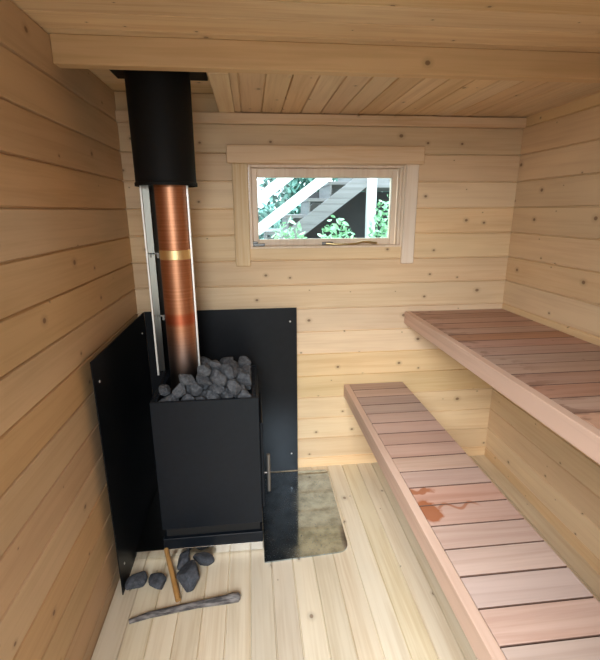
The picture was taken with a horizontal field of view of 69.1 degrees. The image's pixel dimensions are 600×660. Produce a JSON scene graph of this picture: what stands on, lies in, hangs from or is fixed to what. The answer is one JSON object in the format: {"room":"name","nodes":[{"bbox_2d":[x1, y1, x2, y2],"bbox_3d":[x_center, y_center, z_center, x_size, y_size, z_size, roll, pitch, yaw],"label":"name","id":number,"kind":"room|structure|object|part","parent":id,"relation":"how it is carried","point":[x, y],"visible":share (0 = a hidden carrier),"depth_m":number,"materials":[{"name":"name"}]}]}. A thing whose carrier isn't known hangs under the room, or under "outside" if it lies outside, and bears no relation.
{"room":"sauna","nodes":[
{"label":"sauna","id":0,"kind":"room"},
{"bbox_2d":[0,0,137,659],"bbox_3d":[-0.772,0.241,1.049,0.120,2.190,2.570,-2,15,-6],"label":"wall","id":1,"kind":"structure","parent":0,"point":[67,285],"depth_m":1.32,"materials":[{"name":"brown wood"}]},
{"bbox_2d":[90,312,157,594],"bbox_3d":[-0.780,0.492,2.006,0.045,1.000,0.780,-2,15,-6],"label":"shield","id":2,"kind":"object","parent":1,"relation":"attached to","point":[120,373],"visible":0.98,"depth_m":1.88,"materials":[{"name":"black metal"}]},
{"bbox_2d":[10,0,599,92],"bbox_3d":[0.285,-0.858,0.933,2.270,0.080,2.690,-2,15,-6],"label":"ceiling","id":3,"kind":"structure","parent":0,"point":[537,25],"depth_m":1.29,"materials":[{"name":"brown wood"}]},
{"bbox_2d":[110,70,207,187],"bbox_3d":[-0.543,-0.786,1.686,0.362,0.439,0.332,-2,15,-6],"label":"chimney collar","id":4,"kind":"object","parent":3,"relation":"attached to","point":[159,103],"visible":0.71,"depth_m":1.60,"materials":[{"name":"black paint"}]},
{"bbox_3d":[-0.544,-0.991,1.630,0.362,0.014,0.332,-2,15,-6],"label":"ceiling plate","id":5,"kind":"part","parent":4,"relation":"part of","materials":[{"name":"black paint"}]},
{"bbox_2d":[49,33,599,82],"bbox_3d":[0.222,-0.928,1.501,2.030,0.085,0.050,-2,15,-6],"label":"ceiling beam","id":6,"kind":"structure","parent":3,"relation":"attached to","point":[73,51],"depth_m":1.46,"materials":[{"name":"brown wood"}]},
{"bbox_2d":[229,73,599,117],"bbox_3d":[0.458,-0.997,1.864,1.480,0.020,0.630,-2,15,-6],"label":"boards","id":7,"kind":"object","parent":3,"relation":"attached to","point":[251,93],"visible":0.84,"depth_m":1.80,"materials":[{"name":"brown wood"}]},
{"bbox_2d":[114,91,524,467],"bbox_3d":[0.149,-0.148,2.451,2.270,2.190,0.120,-2,15,-6],"label":"wall","id":8,"kind":"structure","parent":0,"point":[351,303],"depth_m":2.37,"materials":[{"name":"brown wood"}]},
{"bbox_2d":[144,308,297,471],"bbox_3d":[-0.412,0.371,2.442,0.794,1.000,0.045,-2,15,-6],"label":"shield","id":9,"kind":"object","parent":8,"relation":"attached to","point":[267,337],"visible":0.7,"depth_m":2.37,"materials":[{"name":"black metal"}]},
{"bbox_2d":[207,72,234,112],"bbox_3d":[-0.315,-0.973,1.781,0.073,0.034,0.629,-2,15,-6],"label":"trim","id":10,"kind":"structure","parent":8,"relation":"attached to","point":[220,83],"depth_m":1.69,"materials":[{"name":"brown wood"}]},
{"bbox_2d":[232,163,250,266],"bbox_3d":[-0.297,-0.576,2.209,0.077,0.504,0.022,-2,15,-6],"label":"trim","id":11,"kind":"structure","parent":8,"relation":"attached to","point":[239,170],"depth_m":2.20,"materials":[{"name":"brown wood"}]},
{"bbox_2d":[115,110,526,128],"bbox_3d":[0.152,-1.030,2.137,2.030,0.048,0.022,-2,15,-6],"label":"trim","id":12,"kind":"structure","parent":8,"relation":"attached to","point":[121,116],"depth_m":2.14,"materials":[{"name":"brown wood"}]},
{"bbox_2d":[226,144,424,164],"bbox_3d":[0.138,-0.875,2.175,1.000,0.085,0.026,-2,15,-6],"label":"trim","id":13,"kind":"structure","parent":8,"relation":"attached to","point":[235,153],"depth_m":2.16,"materials":[{"name":"brown wood"}]},
{"bbox_2d":[248,165,404,248],"bbox_3d":[0.139,-0.649,2.309,0.808,0.412,0.119,-2,15,-6],"label":"window","id":14,"kind":"structure","parent":8,"relation":"in","point":[396,174],"depth_m":2.29,"materials":[{"name":"brown wood"}]},
{"bbox_3d":[0.278,-0.469,2.342,0.279,0.024,0.022,-1,15,-4],"label":"handle","id":15,"kind":"part","parent":14,"relation":"part of","materials":[{"name":"gold metal"}]},
{"bbox_2d":[400,164,418,263],"bbox_3d":[0.579,-0.606,2.302,0.068,0.504,0.022,-2,15,-6],"label":"trim","id":16,"kind":"structure","parent":8,"relation":"attached to","point":[411,170],"depth_m":2.29,"materials":[{"name":"brown wood"}]},
{"bbox_2d":[344,382,599,659],"bbox_3d":[0.563,0.663,1.380,0.351,0.072,2.444,-2,15,-6],"label":"bench","id":17,"kind":"object","parent":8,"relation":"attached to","point":[512,597],"visible":1,"depth_m":1.31,"materials":[{"name":"brown wood"}]},
{"bbox_3d":[0.404,0.668,1.363,0.032,0.072,2.444,-2,15,-6],"label":"rail","id":18,"kind":"part","parent":17,"relation":"part of","materials":[{"name":"brown wood"}]},
{"bbox_2d":[91,455,599,659],"bbox_3d":[0.302,1.212,1.438,2.270,0.100,2.570,-2,15,-6],"label":"floor","id":19,"kind":"structure","parent":0,"point":[380,597],"depth_m":1.74,"materials":[{"name":"brown wood"}]},
{"bbox_2d":[125,571,147,589],"bbox_3d":[-0.681,1.036,1.810,0.091,0.052,0.062,-7,17,-24],"label":"stone","id":20,"kind":"object","parent":19,"relation":"on","point":[138,580],"visible":1,"depth_m":1.79,"materials":[{"name":"grey stone"}]},
{"bbox_2d":[148,573,165,589],"bbox_3d":[-0.594,1.037,1.802,0.080,0.054,0.072,6,16,22],"label":"stone","id":21,"kind":"object","parent":19,"relation":"on","point":[156,580],"visible":1,"depth_m":1.78,"materials":[{"name":"grey stone"}]},
{"bbox_2d":[164,548,180,601],"bbox_3d":[-0.537,1.022,1.828,0.023,0.070,0.247,-8,17,-25],"label":"wooden stick","id":22,"kind":"object","parent":19,"relation":"on","point":[176,592],"visible":1,"depth_m":1.81,"materials":[{"name":"brown wood"}]},
{"bbox_2d":[177,549,189,570],"bbox_3d":[-0.506,1.007,1.904,0.052,0.057,0.099,-2,15,-7],"label":"stone","id":23,"kind":"object","parent":19,"relation":"on","point":[184,557],"visible":0.85,"depth_m":1.88,"materials":[{"name":"grey stone"}]},
{"bbox_2d":[129,592,240,623],"bbox_3d":[-0.441,1.076,1.690,0.422,0.038,0.038,-4,16,-13],"label":"branch","id":24,"kind":"object","parent":19,"relation":"on","point":[234,597],"visible":1,"depth_m":1.69,"materials":[{"name":"grey plant"}]},
{"bbox_2d":[176,560,199,591],"bbox_3d":[-0.453,1.020,1.813,0.115,0.079,0.104,14,21,42],"label":"stone","id":25,"kind":"object","parent":19,"relation":"on","point":[188,576],"visible":1,"depth_m":1.78,"materials":[{"name":"grey stone"}]},
{"bbox_2d":[135,486,262,559],"bbox_3d":[-0.480,0.919,2.240,0.563,0.050,0.586,-2,15,-6],"label":"tray","id":26,"kind":"object","parent":19,"relation":"on","point":[151,541],"visible":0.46,"depth_m":1.98,"materials":[{"name":"white"}]},
{"bbox_2d":[149,365,270,547],"bbox_3d":[-0.388,0.574,2.065,0.483,0.706,0.402,-2,15,-6],"label":"stove","id":27,"kind":"object","parent":26,"relation":"on","point":[209,453],"visible":0.86,"depth_m":1.87,"materials":[{"name":"black metal"}]},
{"bbox_2d":[158,393,178,401],"bbox_3d":[-0.550,0.292,1.823,0.069,0.047,0.092,11,19,36],"label":"stone","id":28,"kind":"object","parent":27,"relation":"on","point":[170,397],"visible":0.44,"depth_m":1.81,"materials":[{"name":"grey stone"}]},
{"bbox_2d":[159,384,170,395],"bbox_3d":[-0.570,0.252,1.838,0.047,0.042,0.068,-4,16,-14],"label":"stone","id":29,"kind":"object","parent":28,"relation":"on","point":[164,389],"visible":1,"depth_m":1.82,"materials":[{"name":"grey stone"}]},
{"bbox_2d":[172,383,186,398],"bbox_3d":[-0.501,0.252,1.808,0.056,0.070,0.066,7,17,24],"label":"stone","id":30,"kind":"object","parent":28,"relation":"on","point":[180,390],"visible":0.95,"depth_m":1.79,"materials":[{"name":"grey stone"}]},
{"bbox_2d":[178,374,195,384],"bbox_3d":[-0.467,0.201,1.792,0.066,0.051,0.045,3,16,11],"label":"stone","id":31,"kind":"object","parent":30,"relation":"on","point":[185,379],"visible":1,"depth_m":1.77,"materials":[{"name":"grey stone"}]},
{"bbox_2d":[139,185,199,397],"bbox_3d":[-0.535,-0.297,1.829,0.176,1.187,0.143,6,16,22],"label":"chimney pipe","id":32,"kind":"object","parent":27,"relation":"on","point":[165,209],"visible":0.7,"depth_m":1.80,"materials":[{"name":"orange metal"}]},
{"bbox_2d":[181,393,194,400],"bbox_3d":[-0.467,0.289,1.817,0.041,0.056,0.054,12,20,39],"label":"stone","id":33,"kind":"object","parent":27,"relation":"on","point":[187,396],"visible":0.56,"depth_m":1.80,"materials":[{"name":"grey stone"}]},
{"bbox_2d":[186,385,191,395],"bbox_3d":[-0.467,0.241,1.860,0.052,0.084,0.051,3,16,13],"label":"stone","id":34,"kind":"object","parent":27,"relation":"on","point":[187,386],"visible":0.2,"depth_m":1.84,"materials":[{"name":"grey stone"}]},
{"bbox_2d":[195,396,205,399],"bbox_3d":[-0.412,0.292,1.825,0.046,0.046,0.059,-7,17,-23],"label":"stone","id":35,"kind":"object","parent":27,"relation":"on","point":[197,397],"visible":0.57,"depth_m":1.80,"materials":[{"name":"grey stone"}]},
{"bbox_2d":[189,382,203,395],"bbox_3d":[-0.434,0.249,1.827,0.063,0.060,0.048,-5,16,-16],"label":"stone","id":36,"kind":"object","parent":35,"relation":"on","point":[196,389],"visible":0.92,"depth_m":1.81,"materials":[{"name":"grey stone"}]},
{"bbox_2d":[196,374,212,384],"bbox_3d":[-0.399,0.207,1.819,0.067,0.044,0.074,-4,16,-12],"label":"stone","id":37,"kind":"object","parent":36,"relation":"on","point":[201,380],"visible":0.87,"depth_m":1.80,"materials":[{"name":"grey stone"}]},
{"bbox_2d":[197,365,210,376],"bbox_3d":[-0.390,0.165,1.797,0.050,0.064,0.068,8,18,29],"label":"stone","id":38,"kind":"object","parent":37,"relation":"on","point":[202,370],"visible":1,"depth_m":1.77,"materials":[{"name":"grey stone"}]},
{"bbox_2d":[198,389,207,398],"bbox_3d":[-0.417,0.277,1.881,0.050,0.046,0.075,-1,15,-2],"label":"stone","id":39,"kind":"object","parent":27,"relation":"on","point":[203,393],"visible":0.25,"depth_m":1.86,"materials":[{"name":"grey stone"}]},
{"bbox_2d":[206,389,220,398],"bbox_3d":[-0.364,0.280,1.840,0.070,0.060,0.063,3,16,13],"label":"stone","id":40,"kind":"object","parent":27,"relation":"on","point":[210,394],"visible":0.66,"depth_m":1.82,"materials":[{"name":"grey stone"}]},
{"bbox_2d":[210,382,224,393],"bbox_3d":[-0.347,0.235,1.833,0.062,0.046,0.083,-3,16,-11],"label":"stone","id":41,"kind":"object","parent":40,"relation":"on","point":[218,389],"visible":0.58,"depth_m":1.81,"materials":[{"name":"grey stone"}]},
{"bbox_2d":[210,369,227,385],"bbox_3d":[-0.340,0.196,1.813,0.074,0.071,0.060,4,16,16],"label":"stone","id":42,"kind":"object","parent":41,"relation":"on","point":[216,376],"visible":1,"depth_m":1.79,"materials":[{"name":"grey stone"}]},
{"bbox_2d":[207,360,220,369],"bbox_3d":[-0.362,0.150,1.837,0.051,0.055,0.060,-11,19,-34],"label":"stone","id":43,"kind":"object","parent":42,"relation":"on","point":[213,364],"visible":0.82,"depth_m":1.82,"materials":[{"name":"grey stone"}]},
{"bbox_2d":[221,388,233,398],"bbox_3d":[-0.308,0.278,1.852,0.046,0.057,0.072,-7,17,-23],"label":"stone","id":44,"kind":"object","parent":27,"relation":"on","point":[225,394],"visible":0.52,"depth_m":1.83,"materials":[{"name":"grey stone"}]},
{"bbox_2d":[227,379,240,395],"bbox_3d":[-0.276,0.240,1.834,0.056,0.072,0.068,2,15,7],"label":"stone","id":45,"kind":"object","parent":44,"relation":"on","point":[233,385],"visible":1,"depth_m":1.81,"materials":[{"name":"grey stone"}]},
{"bbox_2d":[218,363,233,379],"bbox_3d":[-0.313,0.178,1.855,0.045,0.065,0.085,-13,20,-39],"label":"stone","id":46,"kind":"object","parent":45,"relation":"on","point":[225,369],"visible":0.73,"depth_m":1.83,"materials":[{"name":"grey stone"}]},
{"bbox_2d":[234,384,246,397],"bbox_3d":[-0.258,0.265,1.877,0.065,0.069,0.053,-6,16,-20],"label":"stone","id":47,"kind":"object","parent":27,"relation":"on","point":[242,385],"visible":0.24,"depth_m":1.86,"materials":[{"name":"grey stone"}]},
{"bbox_2d":[237,389,251,397],"bbox_3d":[-0.234,0.278,1.838,0.061,0.064,0.046,-5,16,-18],"label":"stone","id":48,"kind":"object","parent":27,"relation":"on","point":[243,393],"visible":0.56,"depth_m":1.82,"materials":[{"name":"grey stone"}]},
{"bbox_3d":[-0.184,0.561,2.085,0.014,0.420,0.320,-2,15,-6],"label":"door","id":49,"kind":"part","parent":27,"relation":"part of","materials":[{"name":"black metal"}]},
{"bbox_3d":[-0.153,0.662,2.022,0.032,0.192,0.017,-2,15,-6],"label":"door handle","id":50,"kind":"part","parent":27,"relation":"part of","materials":[{"name":"grey metal"}]},
{"label":"stone","id":51,"kind":"object","parent":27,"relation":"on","visible":0},
{"bbox_2d":[244,367,250,374],"bbox_3d":[-0.233,0.200,1.971,0.036,0.052,0.071,-7,16,-22],"label":"stone","id":52,"kind":"object","parent":51,"relation":"on","point":[247,370],"visible":0.45,"depth_m":1.96,"materials":[{"name":"grey stone"}]},
{"label":"stone","id":53,"kind":"object","parent":27,"relation":"on","visible":0},
{"bbox_2d":[236,372,251,385],"bbox_3d":[-0.247,0.215,1.915,0.075,0.064,0.051,2,15,8],"label":"stone","id":54,"kind":"object","parent":53,"relation":"on","point":[244,378],"visible":0.93,"depth_m":1.89,"materials":[{"name":"grey stone"}]},
{"bbox_3d":[-0.272,0.212,2.123,0.057,0.042,0.047,-17,16,-28],"label":"stone","id":55,"kind":"object","parent":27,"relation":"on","visible":0},
{"bbox_2d":[237,356,250,365],"bbox_3d":[-0.266,0.155,2.096,0.059,0.059,0.063,-8,17,-25],"label":"stone","id":56,"kind":"object","parent":55,"relation":"on","point":[243,360],"visible":0.83,"depth_m":2.08,"materials":[{"name":"grey stone"}]},
{"bbox_3d":[-0.357,0.200,2.122,0.088,0.053,0.065,29,37,-5],"label":"stone","id":57,"kind":"object","parent":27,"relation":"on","visible":0},
{"bbox_2d":[219,357,232,363],"bbox_3d":[-0.358,0.156,2.117,0.063,0.048,0.048,-10,18,-31],"label":"stone","id":58,"kind":"object","parent":57,"relation":"on","point":[224,360],"visible":0.55,"depth_m":2.10,"materials":[{"name":"grey stone"}]},
{"bbox_3d":[-0.311,0.228,2.018,0.089,0.054,0.066,45,26,6],"label":"stone","id":59,"kind":"object","parent":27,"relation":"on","visible":0},
{"bbox_2d":[228,360,237,368],"bbox_3d":[-0.308,0.163,2.033,0.044,0.053,0.080,-1,15,-1],"label":"stone","id":60,"kind":"object","parent":59,"relation":"on","point":[232,363],"visible":0.7,"depth_m":2.00,"materials":[{"name":"grey stone"}]},
{"bbox_3d":[-0.446,0.204,2.060,0.045,0.082,0.048,-42,16,6],"label":"stone","id":61,"kind":"object","parent":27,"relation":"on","visible":0},
{"bbox_2d":[200,356,209,364],"bbox_3d":[-0.446,0.156,2.060,0.086,0.057,0.051,5,16,19],"label":"stone","id":62,"kind":"object","parent":61,"relation":"on","point":[203,359],"visible":0.24,"depth_m":2.05,"materials":[{"name":"grey stone"}]},
{"bbox_2d":[193,552,214,565],"bbox_3d":[-0.421,1.006,1.921,0.100,0.049,0.058,9,18,31],"label":"stone","id":63,"kind":"object","parent":19,"relation":"on","point":[202,558],"visible":1,"depth_m":1.90,"materials":[{"name":"grey stone"}]},
{"bbox_2d":[262,469,346,562],"bbox_3d":[0.002,0.931,2.266,0.393,0.006,0.675,-2,15,-6],"label":"floor plate","id":64,"kind":"object","parent":19,"relation":"on","point":[301,517],"visible":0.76,"depth_m":2.20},
{"bbox_2d":[484,92,599,574],"bbox_3d":[1.365,0.168,1.274,0.120,2.190,2.570,-2,15,-6],"label":"wall","id":65,"kind":"structure","parent":0,"point":[552,278],"depth_m":2.06,"materials":[{"name":"brown wood"}]},
{"bbox_2d":[404,309,599,464],"bbox_3d":[1.010,0.237,1.315,0.578,0.068,2.444,-2,15,-6],"label":"bench","id":66,"kind":"object","parent":65,"relation":"attached to","point":[553,375],"visible":1,"depth_m":1.65,"materials":[{"name":"brown wood"}]},
{"label":"outside","id":67,"kind":"structure","parent":0,"visible":0},
{"bbox_3d":[-0.144,-0.986,6.716,14.000,1.656,8.400,-2,15,-6],"label":"ground","id":68,"kind":"structure","parent":67,"visible":0},
{"bbox_2d":[258,201,302,238],"bbox_3d":[0.099,-1.286,6.346,3.783,1.190,0.733,-2,15,-6],"label":"hedge","id":69,"kind":"object","parent":68,"relation":"on","point":[265,211],"visible":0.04,"depth_m":6.11,"materials":[{"name":"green plant"}]},
{"bbox_2d":[271,217,307,238],"bbox_3d":[-0.093,-0.372,4.227,0.481,1.431,0.508,-2,15,-6],"label":"bush","id":70,"kind":"object","parent":68,"relation":"on","point":[285,232],"visible":0.05,"depth_m":4.07,"materials":[{"name":"green plant"}]},
{"bbox_2d":[259,178,337,213],"bbox_3d":[0.013,-2.494,7.572,1.527,2.261,1.304,-2,15,-6],"label":"tree","id":71,"kind":"object","parent":68,"relation":"on","point":[291,188],"visible":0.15,"depth_m":7.32,"materials":[{"name":"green plant"}]},
{"bbox_2d":[249,178,389,238],"bbox_3d":[0.309,-1.552,5.101,3.400,2.500,1.020,-2,15,-6],"label":"staircase","id":72,"kind":"structure","parent":68,"relation":"on","point":[354,200],"depth_m":4.72,"materials":[{"name":"white paint"}]},
{"bbox_3d":[-0.286,-1.488,4.570,2.100,1.678,0.040,-2,15,-6],"label":"rail","id":73,"kind":"part","parent":72,"relation":"part of","materials":[{"name":"white paint"}]},
{"bbox_3d":[-0.285,-1.196,4.650,2.100,1.676,0.040,-2,15,-6],"label":"rail","id":74,"kind":"part","parent":72,"relation":"part of","materials":[{"name":"white paint"}]},
{"bbox_3d":[0.769,-1.445,4.698,0.093,2.500,0.090,-2,15,-6],"label":"newel post","id":75,"kind":"part","parent":72,"relation":"part of","materials":[{"name":"white paint"}]},
{"bbox_2d":[317,215,354,238],"bbox_3d":[0.366,-0.407,4.319,0.485,1.425,0.501,-2,15,-6],"label":"bush","id":76,"kind":"object","parent":68,"relation":"on","point":[334,227],"visible":0.09,"depth_m":4.15,"materials":[{"name":"green plant"}]},
{"bbox_2d":[366,194,388,237],"bbox_3d":[0.899,-0.577,4.503,0.536,1.586,0.516,-2,15,-6],"label":"bush","id":77,"kind":"object","parent":68,"relation":"on","point":[378,216],"visible":0.16,"depth_m":4.34,"materials":[{"name":"green plant"}]},
{"bbox_3d":[-0.349,0.266,1.908,0.089,0.053,0.069,-4,18,-18],"label":"stone","id":78,"kind":"object","parent":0,"visible":0},
{"label":"stone","id":79,"kind":"object","parent":78,"relation":"on","visible":0},
{"bbox_2d":[231,367,237,377],"bbox_3d":[-0.294,0.182,1.903,0.042,0.045,0.057,0,15,2],"label":"stone","id":80,"kind":"object","parent":79,"relation":"on","point":[235,371],"visible":0.48,"depth_m":1.89,"materials":[{"name":"grey stone"}]}
]}

